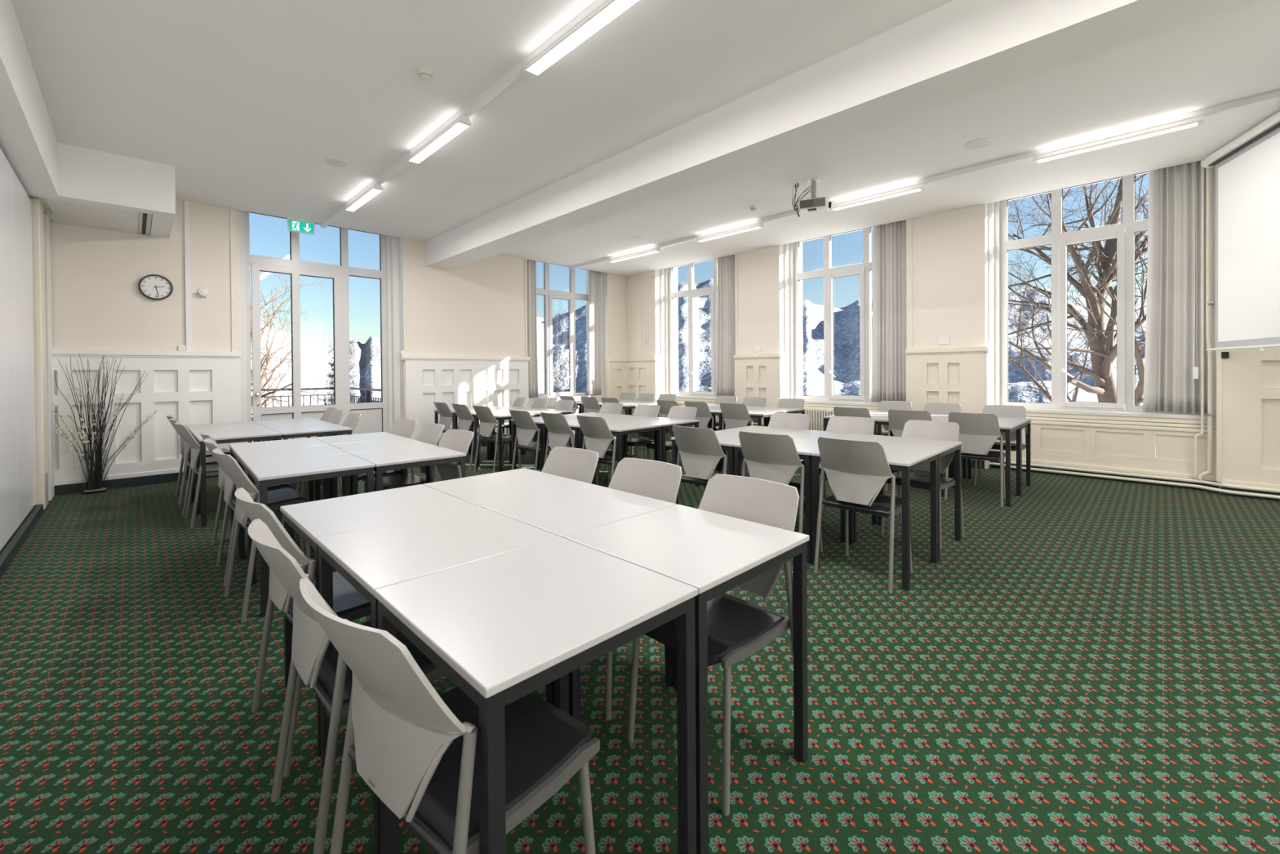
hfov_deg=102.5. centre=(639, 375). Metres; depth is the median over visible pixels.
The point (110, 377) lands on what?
branch
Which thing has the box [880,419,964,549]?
chair
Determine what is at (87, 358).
branch
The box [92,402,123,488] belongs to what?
branch
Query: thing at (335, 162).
grille
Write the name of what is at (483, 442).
baseboard
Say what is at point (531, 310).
curtain
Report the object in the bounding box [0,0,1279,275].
ceiling
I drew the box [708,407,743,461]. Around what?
square table
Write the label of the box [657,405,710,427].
square table
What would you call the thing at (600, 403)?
square table
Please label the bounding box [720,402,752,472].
chair
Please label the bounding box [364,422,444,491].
chair
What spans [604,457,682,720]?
chair
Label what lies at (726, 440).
square table
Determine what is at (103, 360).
branch
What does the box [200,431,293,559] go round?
chair
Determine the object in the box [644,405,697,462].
chair
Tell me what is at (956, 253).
wall
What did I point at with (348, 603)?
chair
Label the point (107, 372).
branch
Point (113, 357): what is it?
branch
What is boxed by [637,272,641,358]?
trim
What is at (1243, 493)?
pipe
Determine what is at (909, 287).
trim
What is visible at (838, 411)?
chair
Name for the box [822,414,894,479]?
square table
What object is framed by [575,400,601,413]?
square table
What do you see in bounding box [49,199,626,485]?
wall
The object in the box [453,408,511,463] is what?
square table
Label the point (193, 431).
square table
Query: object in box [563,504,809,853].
square table
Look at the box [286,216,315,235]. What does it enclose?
exit sign
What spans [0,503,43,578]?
baseboard
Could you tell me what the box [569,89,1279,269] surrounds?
light trunking
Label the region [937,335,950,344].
wall plate
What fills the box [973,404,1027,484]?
chair
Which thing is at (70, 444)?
branch
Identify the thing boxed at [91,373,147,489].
branch
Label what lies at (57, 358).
branch
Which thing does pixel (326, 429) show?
square table
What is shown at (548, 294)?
window
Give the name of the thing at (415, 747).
chair
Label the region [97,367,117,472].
branch
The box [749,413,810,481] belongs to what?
chair
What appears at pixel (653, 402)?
square table
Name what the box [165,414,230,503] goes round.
chair
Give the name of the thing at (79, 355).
branch
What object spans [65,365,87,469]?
branch
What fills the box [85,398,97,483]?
branch
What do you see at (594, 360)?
curtain
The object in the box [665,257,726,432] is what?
window
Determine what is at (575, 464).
chair
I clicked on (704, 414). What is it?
chair
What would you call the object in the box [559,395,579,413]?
chair
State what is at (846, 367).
mountain
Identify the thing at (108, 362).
branch
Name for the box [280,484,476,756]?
square table
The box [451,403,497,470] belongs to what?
chair
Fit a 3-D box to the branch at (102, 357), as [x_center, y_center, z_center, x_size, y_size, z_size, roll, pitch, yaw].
[-5.942,0.518,5.628,0.144,1.450,0.044,0,0,18]
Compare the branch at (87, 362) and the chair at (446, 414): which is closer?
the branch at (87, 362)
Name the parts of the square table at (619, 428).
leg, leg, apron frame, leg, leg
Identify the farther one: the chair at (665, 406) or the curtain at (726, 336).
the curtain at (726, 336)
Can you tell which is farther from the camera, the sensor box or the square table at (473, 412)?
the square table at (473, 412)
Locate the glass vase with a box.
[80,448,108,492]
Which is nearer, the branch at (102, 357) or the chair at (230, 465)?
the chair at (230, 465)
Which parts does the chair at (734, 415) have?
backrest, panel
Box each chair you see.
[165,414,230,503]
[168,417,236,515]
[174,422,246,528]
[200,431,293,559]
[203,438,306,586]
[212,448,311,622]
[235,487,371,777]
[248,518,456,853]
[291,407,337,488]
[295,409,344,491]
[299,577,599,853]
[300,412,361,494]
[357,418,417,493]
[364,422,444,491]
[428,429,474,482]
[433,401,473,445]
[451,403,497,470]
[472,404,521,472]
[494,397,530,455]
[509,409,551,471]
[524,398,550,459]
[532,400,574,461]
[540,412,599,485]
[541,446,598,483]
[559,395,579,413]
[576,414,639,486]
[580,396,616,446]
[597,402,622,475]
[600,397,638,449]
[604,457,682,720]
[610,404,660,476]
[618,392,635,437]
[626,473,799,815]
[634,393,654,438]
[642,394,675,439]
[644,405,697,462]
[657,400,680,461]
[671,425,746,503]
[684,400,728,462]
[706,395,737,426]
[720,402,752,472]
[738,431,822,551]
[742,396,766,426]
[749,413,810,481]
[777,398,804,413]
[813,436,912,592]
[818,416,878,528]
[833,406,871,417]
[877,400,911,435]
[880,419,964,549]
[885,409,932,490]
[912,402,962,472]
[944,412,1005,507]
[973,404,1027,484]
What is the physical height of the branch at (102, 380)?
1.240 m
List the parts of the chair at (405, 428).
leg, seat, rail, backrest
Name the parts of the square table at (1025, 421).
leg, leg, apron frame, leg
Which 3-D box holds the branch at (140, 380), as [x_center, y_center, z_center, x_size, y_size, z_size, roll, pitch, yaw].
[-5.832,0.611,5.742,0.443,1.261,0.018,-1,1,-29]
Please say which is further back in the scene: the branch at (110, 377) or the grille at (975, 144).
the branch at (110, 377)
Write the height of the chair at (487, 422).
0.870 m
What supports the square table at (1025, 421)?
on the floor
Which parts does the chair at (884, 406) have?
seat, panel, backrest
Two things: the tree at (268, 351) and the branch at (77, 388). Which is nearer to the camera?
the branch at (77, 388)
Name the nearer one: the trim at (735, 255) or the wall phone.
the trim at (735, 255)
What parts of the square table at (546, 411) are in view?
leg, leg, apron frame, leg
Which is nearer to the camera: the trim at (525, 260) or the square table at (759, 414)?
the square table at (759, 414)
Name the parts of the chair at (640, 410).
leg, seat, leg, rail, panel, backrest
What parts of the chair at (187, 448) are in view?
backrest, leg, panel, leg, seat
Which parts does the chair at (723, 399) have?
backrest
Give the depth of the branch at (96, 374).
5.65 m
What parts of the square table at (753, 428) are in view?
leg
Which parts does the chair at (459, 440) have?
leg, panel, backrest, leg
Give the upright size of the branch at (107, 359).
1.420 m
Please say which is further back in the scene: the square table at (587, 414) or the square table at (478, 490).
the square table at (587, 414)
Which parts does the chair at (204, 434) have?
backrest, leg, panel, rail, seat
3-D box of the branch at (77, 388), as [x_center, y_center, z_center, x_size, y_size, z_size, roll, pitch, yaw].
[-6.012,0.686,5.536,0.095,1.117,0.062,-1,1,-45]
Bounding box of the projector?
[791,177,831,217]
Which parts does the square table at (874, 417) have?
leg, leg, leg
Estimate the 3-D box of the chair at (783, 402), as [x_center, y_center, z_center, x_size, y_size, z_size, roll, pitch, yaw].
[2.097,0.777,7.428,0.478,0.870,0.521,0,1,43]
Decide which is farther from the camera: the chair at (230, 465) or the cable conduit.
the cable conduit
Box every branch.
[52,403,93,481]
[53,411,88,485]
[54,370,89,459]
[54,428,97,479]
[57,358,97,484]
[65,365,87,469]
[65,413,100,488]
[70,356,86,457]
[73,367,90,489]
[74,387,88,489]
[76,359,93,476]
[79,355,97,447]
[82,368,93,477]
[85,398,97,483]
[87,358,92,489]
[87,361,89,489]
[88,355,104,479]
[90,383,97,473]
[91,373,97,480]
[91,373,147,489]
[92,377,111,462]
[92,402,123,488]
[93,357,102,478]
[93,359,107,488]
[94,367,124,474]
[94,372,107,488]
[95,358,121,488]
[96,408,159,486]
[97,362,109,488]
[97,365,100,458]
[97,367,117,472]
[98,357,114,466]
[98,360,106,488]
[98,360,115,471]
[98,380,102,488]
[99,361,104,476]
[101,371,145,488]
[101,391,124,476]
[102,380,140,450]
[102,415,153,487]
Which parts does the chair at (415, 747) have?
leg, rail, backrest, panel, leg, seat, rail, leg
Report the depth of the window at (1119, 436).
5.96 m
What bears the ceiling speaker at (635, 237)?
attached to the ceiling
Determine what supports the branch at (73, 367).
in the glass vase
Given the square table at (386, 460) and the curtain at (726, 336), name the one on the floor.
the square table at (386, 460)
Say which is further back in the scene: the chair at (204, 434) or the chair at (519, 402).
the chair at (519, 402)
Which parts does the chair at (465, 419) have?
backrest, panel, leg, leg, leg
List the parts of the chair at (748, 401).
panel, backrest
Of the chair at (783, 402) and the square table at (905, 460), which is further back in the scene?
the chair at (783, 402)
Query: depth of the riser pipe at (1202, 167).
5.34 m
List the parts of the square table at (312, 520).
leg, apron frame, leg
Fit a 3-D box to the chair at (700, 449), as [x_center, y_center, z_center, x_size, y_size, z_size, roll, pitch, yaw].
[0.538,0.815,4.018,0.478,0.870,0.521,0,1,43]
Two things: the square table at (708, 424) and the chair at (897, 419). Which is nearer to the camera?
the chair at (897, 419)
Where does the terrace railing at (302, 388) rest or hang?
on the ground
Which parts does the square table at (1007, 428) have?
leg, leg, apron frame, leg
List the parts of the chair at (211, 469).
backrest, leg, panel, leg, seat, rail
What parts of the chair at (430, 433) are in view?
seat, rail, panel, backrest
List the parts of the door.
panel, panel, panel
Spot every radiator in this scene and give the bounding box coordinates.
[677,402,719,428]
[804,408,834,431]
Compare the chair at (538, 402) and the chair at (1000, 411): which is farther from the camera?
the chair at (538, 402)
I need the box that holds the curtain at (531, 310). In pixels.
[526,259,537,397]
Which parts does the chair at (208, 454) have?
backrest, leg, panel, leg, seat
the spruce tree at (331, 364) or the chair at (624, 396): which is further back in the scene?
the spruce tree at (331, 364)
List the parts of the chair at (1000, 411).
leg, leg, backrest, panel, seat, leg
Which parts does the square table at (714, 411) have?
leg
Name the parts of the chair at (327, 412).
backrest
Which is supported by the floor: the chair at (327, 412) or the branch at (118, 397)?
the chair at (327, 412)
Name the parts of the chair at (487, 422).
leg, backrest, panel, seat, leg, leg, rail, leg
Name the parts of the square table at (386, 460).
leg, leg, apron frame, leg, leg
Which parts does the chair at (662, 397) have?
backrest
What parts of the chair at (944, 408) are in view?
backrest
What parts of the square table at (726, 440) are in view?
leg, apron frame, leg, leg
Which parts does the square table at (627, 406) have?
leg, apron frame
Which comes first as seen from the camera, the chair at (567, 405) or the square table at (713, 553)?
the square table at (713, 553)
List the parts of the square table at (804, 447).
leg, apron frame, leg, leg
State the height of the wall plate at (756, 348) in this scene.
0.115 m
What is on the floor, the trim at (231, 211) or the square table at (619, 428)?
the square table at (619, 428)
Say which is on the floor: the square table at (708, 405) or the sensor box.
the square table at (708, 405)
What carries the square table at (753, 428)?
on the floor
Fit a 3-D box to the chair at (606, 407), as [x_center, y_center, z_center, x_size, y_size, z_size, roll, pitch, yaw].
[-0.505,0.802,6.705,0.478,0.870,0.521,0,1,44]
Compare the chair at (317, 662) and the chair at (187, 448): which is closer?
the chair at (317, 662)
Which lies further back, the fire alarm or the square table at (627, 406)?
the square table at (627, 406)
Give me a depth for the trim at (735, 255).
9.35 m
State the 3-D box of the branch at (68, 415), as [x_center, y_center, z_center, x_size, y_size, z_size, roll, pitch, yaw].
[-5.948,0.822,5.507,0.062,0.844,0.290,0,0,11]
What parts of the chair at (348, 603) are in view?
leg, backrest, panel, leg, seat, rail, leg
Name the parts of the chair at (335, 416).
leg, backrest, leg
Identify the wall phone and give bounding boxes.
[644,333,648,341]
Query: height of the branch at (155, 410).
0.852 m
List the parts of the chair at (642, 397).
backrest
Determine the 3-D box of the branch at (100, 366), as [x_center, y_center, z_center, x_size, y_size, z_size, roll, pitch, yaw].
[-5.867,0.558,5.577,0.306,1.371,0.019,0,1,41]
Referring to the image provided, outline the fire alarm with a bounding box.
[191,287,209,297]
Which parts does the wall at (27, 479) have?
panel, panel, post, scuff plate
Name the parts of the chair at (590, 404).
backrest, panel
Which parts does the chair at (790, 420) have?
backrest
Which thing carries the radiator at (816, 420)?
on the floor
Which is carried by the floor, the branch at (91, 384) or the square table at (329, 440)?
the square table at (329, 440)
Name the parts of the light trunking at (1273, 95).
ceiling light, ceiling light, ceiling light, ceiling light, plate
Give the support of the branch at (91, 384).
in the glass vase
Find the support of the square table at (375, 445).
on the floor
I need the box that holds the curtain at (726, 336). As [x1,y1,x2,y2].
[715,253,735,395]
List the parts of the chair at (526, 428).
leg, backrest, panel, seat, leg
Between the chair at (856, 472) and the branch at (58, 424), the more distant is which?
the branch at (58, 424)
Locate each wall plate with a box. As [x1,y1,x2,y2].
[753,345,760,351]
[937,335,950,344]
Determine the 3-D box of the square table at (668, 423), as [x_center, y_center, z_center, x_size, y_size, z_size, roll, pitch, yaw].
[0.236,0.867,5.702,0.597,0.740,0.635,0,1,43]
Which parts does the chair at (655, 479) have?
leg, backrest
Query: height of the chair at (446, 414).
0.870 m
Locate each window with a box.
[528,261,604,439]
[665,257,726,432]
[793,226,888,432]
[989,170,1219,491]
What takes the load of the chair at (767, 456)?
on the floor
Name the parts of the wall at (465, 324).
panel, panel, panel, panel, moulding, panel, panel, dado rail, panel, panel, panel, panel, panel, panel, panel, panel, dado rail, panel, panel, panel, panel, panel, panel, panel, panel, dado rail, panel, panel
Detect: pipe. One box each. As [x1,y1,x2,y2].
[989,462,1279,498]
[998,459,1279,493]
[1194,160,1204,478]
[1197,167,1213,479]
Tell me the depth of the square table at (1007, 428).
4.99 m
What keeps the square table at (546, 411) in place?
on the floor
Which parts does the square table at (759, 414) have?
leg, leg, apron frame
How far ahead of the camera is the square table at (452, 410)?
7.65 m
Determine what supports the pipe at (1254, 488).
attached to the wall at (956, 253)
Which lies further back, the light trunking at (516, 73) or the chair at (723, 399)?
the chair at (723, 399)
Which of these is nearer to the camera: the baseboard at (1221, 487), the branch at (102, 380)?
the baseboard at (1221, 487)
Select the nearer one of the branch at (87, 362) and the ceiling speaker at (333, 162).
the ceiling speaker at (333, 162)
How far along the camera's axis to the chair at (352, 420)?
5.40 m
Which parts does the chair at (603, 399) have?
backrest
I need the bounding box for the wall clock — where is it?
[137,274,173,300]
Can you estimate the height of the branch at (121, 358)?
1.431 m
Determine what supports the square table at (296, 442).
on the floor
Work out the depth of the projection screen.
4.62 m
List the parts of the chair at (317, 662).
leg, backrest, panel, leg, seat, rail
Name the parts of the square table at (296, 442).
leg, apron frame, leg, leg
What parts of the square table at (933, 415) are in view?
leg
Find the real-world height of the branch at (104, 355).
1.471 m
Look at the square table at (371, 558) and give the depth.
1.65 m
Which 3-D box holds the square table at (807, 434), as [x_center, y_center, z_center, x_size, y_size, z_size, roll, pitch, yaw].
[1.557,0.869,4.272,0.602,0.740,0.621,0,1,44]
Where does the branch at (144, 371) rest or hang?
in the glass vase
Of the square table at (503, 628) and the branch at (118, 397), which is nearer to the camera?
the square table at (503, 628)
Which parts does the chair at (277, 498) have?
backrest, leg, panel, leg, seat, rail, leg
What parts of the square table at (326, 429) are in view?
leg, apron frame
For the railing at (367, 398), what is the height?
1.125 m
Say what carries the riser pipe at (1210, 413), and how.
attached to the wall at (956, 253)
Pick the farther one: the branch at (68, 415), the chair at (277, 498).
the branch at (68, 415)
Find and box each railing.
[251,386,333,407]
[350,386,381,403]
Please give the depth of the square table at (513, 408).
7.65 m
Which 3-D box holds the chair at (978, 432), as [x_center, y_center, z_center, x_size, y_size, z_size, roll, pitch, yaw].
[3.304,0.787,5.054,0.478,0.870,0.521,0,1,41]
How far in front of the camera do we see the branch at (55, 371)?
5.53 m
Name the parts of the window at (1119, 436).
panel, panel, handle, sash, frame, moulding, panel, sill, apron moulding, panel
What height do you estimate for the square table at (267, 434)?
0.740 m
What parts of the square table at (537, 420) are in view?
leg, leg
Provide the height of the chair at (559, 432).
0.870 m
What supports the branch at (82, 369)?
in the glass vase
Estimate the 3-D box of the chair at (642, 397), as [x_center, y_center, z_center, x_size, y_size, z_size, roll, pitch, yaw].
[-0.015,0.776,9.610,0.521,0.870,0.478,-1,1,-45]
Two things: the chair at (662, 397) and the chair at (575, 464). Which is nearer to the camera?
the chair at (575, 464)
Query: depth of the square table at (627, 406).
8.32 m
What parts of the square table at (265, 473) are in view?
leg, leg, apron frame, leg, leg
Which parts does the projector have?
vent panel, ceiling plate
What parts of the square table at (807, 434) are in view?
leg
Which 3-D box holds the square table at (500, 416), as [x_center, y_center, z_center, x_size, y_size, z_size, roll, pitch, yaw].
[-1.767,0.873,6.823,0.607,0.740,0.582,0,1,44]
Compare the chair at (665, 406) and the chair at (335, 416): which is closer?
the chair at (335, 416)
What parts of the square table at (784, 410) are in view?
leg, apron frame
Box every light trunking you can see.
[320,0,639,227]
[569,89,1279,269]
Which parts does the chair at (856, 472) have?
leg, leg, backrest, panel, seat, leg, rail, leg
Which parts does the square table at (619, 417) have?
leg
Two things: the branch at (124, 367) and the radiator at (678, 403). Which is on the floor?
the radiator at (678, 403)
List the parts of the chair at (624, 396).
backrest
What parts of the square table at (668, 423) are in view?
leg, leg, apron frame, leg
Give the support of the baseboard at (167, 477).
attached to the wall at (465, 324)
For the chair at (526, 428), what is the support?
on the floor
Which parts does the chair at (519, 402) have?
seat, leg, backrest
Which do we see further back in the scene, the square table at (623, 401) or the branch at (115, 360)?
the square table at (623, 401)
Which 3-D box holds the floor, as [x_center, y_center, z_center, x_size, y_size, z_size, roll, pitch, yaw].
[0.716,1.341,4.698,9.490,0.200,12.480,-1,1,-45]
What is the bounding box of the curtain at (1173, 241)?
[1142,160,1207,413]
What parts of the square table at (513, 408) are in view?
leg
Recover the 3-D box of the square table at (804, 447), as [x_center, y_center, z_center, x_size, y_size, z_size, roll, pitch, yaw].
[1.122,0.875,3.825,0.602,0.740,0.621,0,1,44]
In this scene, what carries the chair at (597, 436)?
on the floor
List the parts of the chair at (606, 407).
backrest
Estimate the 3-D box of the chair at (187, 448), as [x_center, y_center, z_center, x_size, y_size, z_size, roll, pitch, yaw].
[-4.208,0.842,4.986,0.521,0.870,0.478,-1,1,-45]
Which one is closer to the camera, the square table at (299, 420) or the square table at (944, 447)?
the square table at (944, 447)
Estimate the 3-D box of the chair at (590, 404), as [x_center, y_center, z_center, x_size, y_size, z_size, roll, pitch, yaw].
[-0.728,0.787,8.848,0.478,0.870,0.521,0,1,44]
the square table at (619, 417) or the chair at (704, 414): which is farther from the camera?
the chair at (704, 414)
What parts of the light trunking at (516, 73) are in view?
ceiling light, ceiling light, plate, plate, ceiling light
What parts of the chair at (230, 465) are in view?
leg, backrest, panel, leg, seat, leg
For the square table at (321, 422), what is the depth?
5.57 m
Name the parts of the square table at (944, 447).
leg, leg, leg, apron frame, leg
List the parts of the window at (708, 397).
frame, apron moulding, sill, sash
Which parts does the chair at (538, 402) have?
backrest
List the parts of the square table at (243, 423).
leg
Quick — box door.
[244,210,387,442]
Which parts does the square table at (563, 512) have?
leg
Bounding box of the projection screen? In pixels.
[1200,111,1279,351]
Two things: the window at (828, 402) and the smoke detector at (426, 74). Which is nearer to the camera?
the smoke detector at (426, 74)
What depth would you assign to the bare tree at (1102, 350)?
13.93 m
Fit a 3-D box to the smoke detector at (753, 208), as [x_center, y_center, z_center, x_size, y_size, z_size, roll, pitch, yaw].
[1.472,-2.167,6.679,0.090,0.052,0.090,-1,1,-45]
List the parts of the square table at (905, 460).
leg, leg, apron frame, leg, leg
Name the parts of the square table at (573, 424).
leg, leg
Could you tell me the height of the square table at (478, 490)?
0.740 m
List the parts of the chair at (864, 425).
seat, leg, backrest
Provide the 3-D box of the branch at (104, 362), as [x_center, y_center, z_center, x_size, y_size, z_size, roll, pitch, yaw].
[-5.877,0.542,5.615,0.215,1.400,0.009,0,1,30]
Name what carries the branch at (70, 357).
in the glass vase
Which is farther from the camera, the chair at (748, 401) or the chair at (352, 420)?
the chair at (748, 401)
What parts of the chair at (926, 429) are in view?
leg, leg, seat, backrest, panel, leg, rail, leg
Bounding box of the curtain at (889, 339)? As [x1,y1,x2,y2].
[871,219,906,402]
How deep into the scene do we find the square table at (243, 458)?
3.57 m
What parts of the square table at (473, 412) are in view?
leg, leg, leg, leg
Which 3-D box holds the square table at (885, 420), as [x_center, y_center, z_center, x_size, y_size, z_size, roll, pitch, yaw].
[3.010,0.848,5.625,0.602,0.740,0.602,0,1,45]
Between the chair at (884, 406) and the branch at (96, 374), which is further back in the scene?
the chair at (884, 406)
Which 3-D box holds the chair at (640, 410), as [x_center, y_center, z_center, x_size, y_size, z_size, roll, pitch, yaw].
[-0.040,0.802,6.234,0.478,0.870,0.521,0,1,43]
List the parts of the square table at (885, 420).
leg, apron frame, leg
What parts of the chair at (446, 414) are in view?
backrest, panel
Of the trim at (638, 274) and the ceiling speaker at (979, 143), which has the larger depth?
the trim at (638, 274)
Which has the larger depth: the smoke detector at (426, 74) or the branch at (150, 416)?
the branch at (150, 416)
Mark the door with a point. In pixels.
(374, 416)
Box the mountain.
[537,278,1146,405]
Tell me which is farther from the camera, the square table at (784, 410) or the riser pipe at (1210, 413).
the square table at (784, 410)
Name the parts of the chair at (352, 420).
leg, backrest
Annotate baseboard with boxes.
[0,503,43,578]
[54,471,218,495]
[479,440,509,446]
[1220,486,1279,501]
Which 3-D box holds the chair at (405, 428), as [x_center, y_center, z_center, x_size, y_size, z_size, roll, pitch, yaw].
[-2.223,0.832,4.437,0.478,0.870,0.521,0,1,41]
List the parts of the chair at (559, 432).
leg, backrest, panel, leg, leg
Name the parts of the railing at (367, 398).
rail, handrail, post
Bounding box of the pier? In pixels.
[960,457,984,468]
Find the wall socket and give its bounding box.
[177,345,186,351]
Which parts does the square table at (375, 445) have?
leg, leg, leg, leg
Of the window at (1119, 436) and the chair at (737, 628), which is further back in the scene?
the window at (1119, 436)
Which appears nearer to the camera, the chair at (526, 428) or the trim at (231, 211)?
the chair at (526, 428)
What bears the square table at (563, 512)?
on the floor
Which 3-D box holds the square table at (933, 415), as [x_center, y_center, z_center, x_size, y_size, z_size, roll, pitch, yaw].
[3.434,0.841,6.056,0.602,0.740,0.602,0,1,45]
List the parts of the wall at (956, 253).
panel, panel, dado rail, panel, panel, panel, panel, dado rail, panel, panel, panel, panel, dado rail, panel, panel, moulding, panel, panel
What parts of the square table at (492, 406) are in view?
leg, leg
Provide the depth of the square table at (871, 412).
6.42 m
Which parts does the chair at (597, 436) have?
leg, backrest, panel, leg, leg, seat, rail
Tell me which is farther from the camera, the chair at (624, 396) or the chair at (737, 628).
the chair at (624, 396)
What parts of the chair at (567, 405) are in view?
backrest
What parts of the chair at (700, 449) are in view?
leg, backrest, panel, seat, leg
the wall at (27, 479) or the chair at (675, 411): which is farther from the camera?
the chair at (675, 411)
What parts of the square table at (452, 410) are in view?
leg, leg, leg, leg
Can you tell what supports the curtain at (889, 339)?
hanging from the wall at (956, 253)
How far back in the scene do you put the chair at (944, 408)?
6.38 m
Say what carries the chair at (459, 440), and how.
on the floor
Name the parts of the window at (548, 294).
sash, frame, apron moulding, sill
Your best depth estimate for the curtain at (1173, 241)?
5.53 m
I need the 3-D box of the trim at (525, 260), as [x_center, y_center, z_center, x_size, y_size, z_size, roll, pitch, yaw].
[-2.144,-1.270,9.646,0.037,1.837,0.019,-1,1,-45]
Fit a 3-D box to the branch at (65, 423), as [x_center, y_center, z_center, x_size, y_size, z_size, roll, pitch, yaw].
[-6.045,0.766,5.489,0.041,0.959,0.308,0,0,26]
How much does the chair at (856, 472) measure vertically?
0.870 m
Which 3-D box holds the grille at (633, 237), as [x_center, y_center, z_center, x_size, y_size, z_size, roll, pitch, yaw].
[-0.043,-2.183,8.187,0.191,0.006,0.191,-1,1,-45]
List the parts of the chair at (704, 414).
backrest, panel, leg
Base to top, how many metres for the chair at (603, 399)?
0.870 m
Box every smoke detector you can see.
[416,67,434,81]
[749,205,756,211]
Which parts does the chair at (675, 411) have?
leg, seat, leg, backrest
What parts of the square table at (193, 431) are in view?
leg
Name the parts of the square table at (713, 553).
leg, leg, leg, apron frame, leg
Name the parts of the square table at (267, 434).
leg, leg, apron frame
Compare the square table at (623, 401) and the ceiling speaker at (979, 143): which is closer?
the ceiling speaker at (979, 143)
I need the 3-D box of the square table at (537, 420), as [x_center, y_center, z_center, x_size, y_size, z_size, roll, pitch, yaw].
[-1.078,0.874,6.051,0.597,0.740,0.635,0,1,43]
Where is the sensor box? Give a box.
[1221,351,1229,358]
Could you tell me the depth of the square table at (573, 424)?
5.59 m
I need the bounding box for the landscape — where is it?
[251,324,381,442]
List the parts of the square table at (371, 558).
leg, apron frame, leg, leg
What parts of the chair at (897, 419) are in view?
leg, panel, backrest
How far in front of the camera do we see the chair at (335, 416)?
5.81 m
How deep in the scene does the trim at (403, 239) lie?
8.09 m
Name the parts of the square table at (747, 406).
leg, leg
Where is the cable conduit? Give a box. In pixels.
[183,200,191,351]
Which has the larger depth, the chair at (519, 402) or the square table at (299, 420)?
the chair at (519, 402)
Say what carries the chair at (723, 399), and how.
on the floor
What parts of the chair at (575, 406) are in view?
backrest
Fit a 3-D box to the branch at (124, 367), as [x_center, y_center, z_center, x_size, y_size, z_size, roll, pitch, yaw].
[-5.829,0.572,5.641,0.359,1.341,0.034,0,0,-2]
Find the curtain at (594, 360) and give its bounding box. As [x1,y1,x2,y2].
[587,270,601,395]
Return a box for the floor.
[0,432,1279,853]
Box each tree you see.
[249,247,333,421]
[319,357,355,404]
[1008,173,1148,405]
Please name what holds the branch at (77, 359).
in the glass vase
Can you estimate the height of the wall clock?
0.298 m
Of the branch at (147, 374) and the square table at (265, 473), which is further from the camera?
the branch at (147, 374)
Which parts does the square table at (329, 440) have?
leg, leg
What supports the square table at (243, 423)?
on the floor
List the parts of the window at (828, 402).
apron moulding, sill, sash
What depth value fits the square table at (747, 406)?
7.71 m
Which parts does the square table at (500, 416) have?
leg, leg, apron frame, leg, leg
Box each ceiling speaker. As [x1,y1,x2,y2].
[322,157,348,167]
[630,235,644,239]
[964,137,993,149]
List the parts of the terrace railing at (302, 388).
rail, rail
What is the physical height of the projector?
0.408 m
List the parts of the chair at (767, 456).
leg, backrest, panel, seat, leg, leg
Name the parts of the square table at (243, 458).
leg, apron frame, leg, leg, leg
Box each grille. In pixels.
[324,159,346,166]
[631,236,643,239]
[966,139,991,148]
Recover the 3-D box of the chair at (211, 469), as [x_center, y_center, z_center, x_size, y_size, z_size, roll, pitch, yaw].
[-3.784,0.842,4.577,0.478,0.870,0.521,0,1,44]
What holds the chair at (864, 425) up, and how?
on the floor
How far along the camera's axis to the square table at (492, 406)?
8.12 m
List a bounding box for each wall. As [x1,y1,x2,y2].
[0,147,54,551]
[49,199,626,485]
[625,165,1279,493]
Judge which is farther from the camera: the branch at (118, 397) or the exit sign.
the exit sign
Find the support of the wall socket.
attached to the wall at (465, 324)
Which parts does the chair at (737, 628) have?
leg, seat, leg, backrest, rail, panel, leg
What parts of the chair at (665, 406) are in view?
backrest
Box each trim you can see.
[229,208,235,351]
[402,238,406,354]
[524,258,527,356]
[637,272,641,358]
[734,253,737,354]
[906,218,912,348]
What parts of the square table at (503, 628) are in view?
leg, leg, apron frame, leg, leg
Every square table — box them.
[185,421,258,482]
[189,424,269,502]
[194,428,282,526]
[228,437,327,551]
[235,444,347,570]
[245,453,374,617]
[253,417,319,442]
[261,420,336,484]
[271,424,352,493]
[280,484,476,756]
[314,431,404,500]
[315,505,560,853]
[329,437,431,497]
[350,444,466,494]
[373,537,697,853]
[422,467,587,506]
[434,407,488,458]
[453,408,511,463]
[471,405,522,454]
[475,411,537,471]
[479,483,676,686]
[492,407,544,458]
[511,416,583,471]
[515,408,573,468]
[541,418,617,466]
[563,412,621,417]
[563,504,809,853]
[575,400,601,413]
[577,421,662,466]
[580,401,625,413]
[599,414,657,460]
[618,400,649,402]
[622,402,652,452]
[623,417,699,486]
[629,400,673,439]
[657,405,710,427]
[671,431,740,504]
[707,404,719,407]
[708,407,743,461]
[713,405,767,428]
[717,425,808,511]
[720,408,783,466]
[733,437,844,564]
[748,406,804,426]
[786,430,877,524]
[810,446,938,590]
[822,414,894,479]
[853,435,962,561]
[869,410,911,471]
[875,417,952,486]
[911,413,966,486]
[939,420,1022,506]
[967,417,1031,494]
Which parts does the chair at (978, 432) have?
leg, backrest, seat, panel, leg, leg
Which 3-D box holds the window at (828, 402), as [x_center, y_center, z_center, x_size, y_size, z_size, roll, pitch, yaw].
[3.343,-0.586,8.283,0.492,3.560,2.020,-1,1,-45]

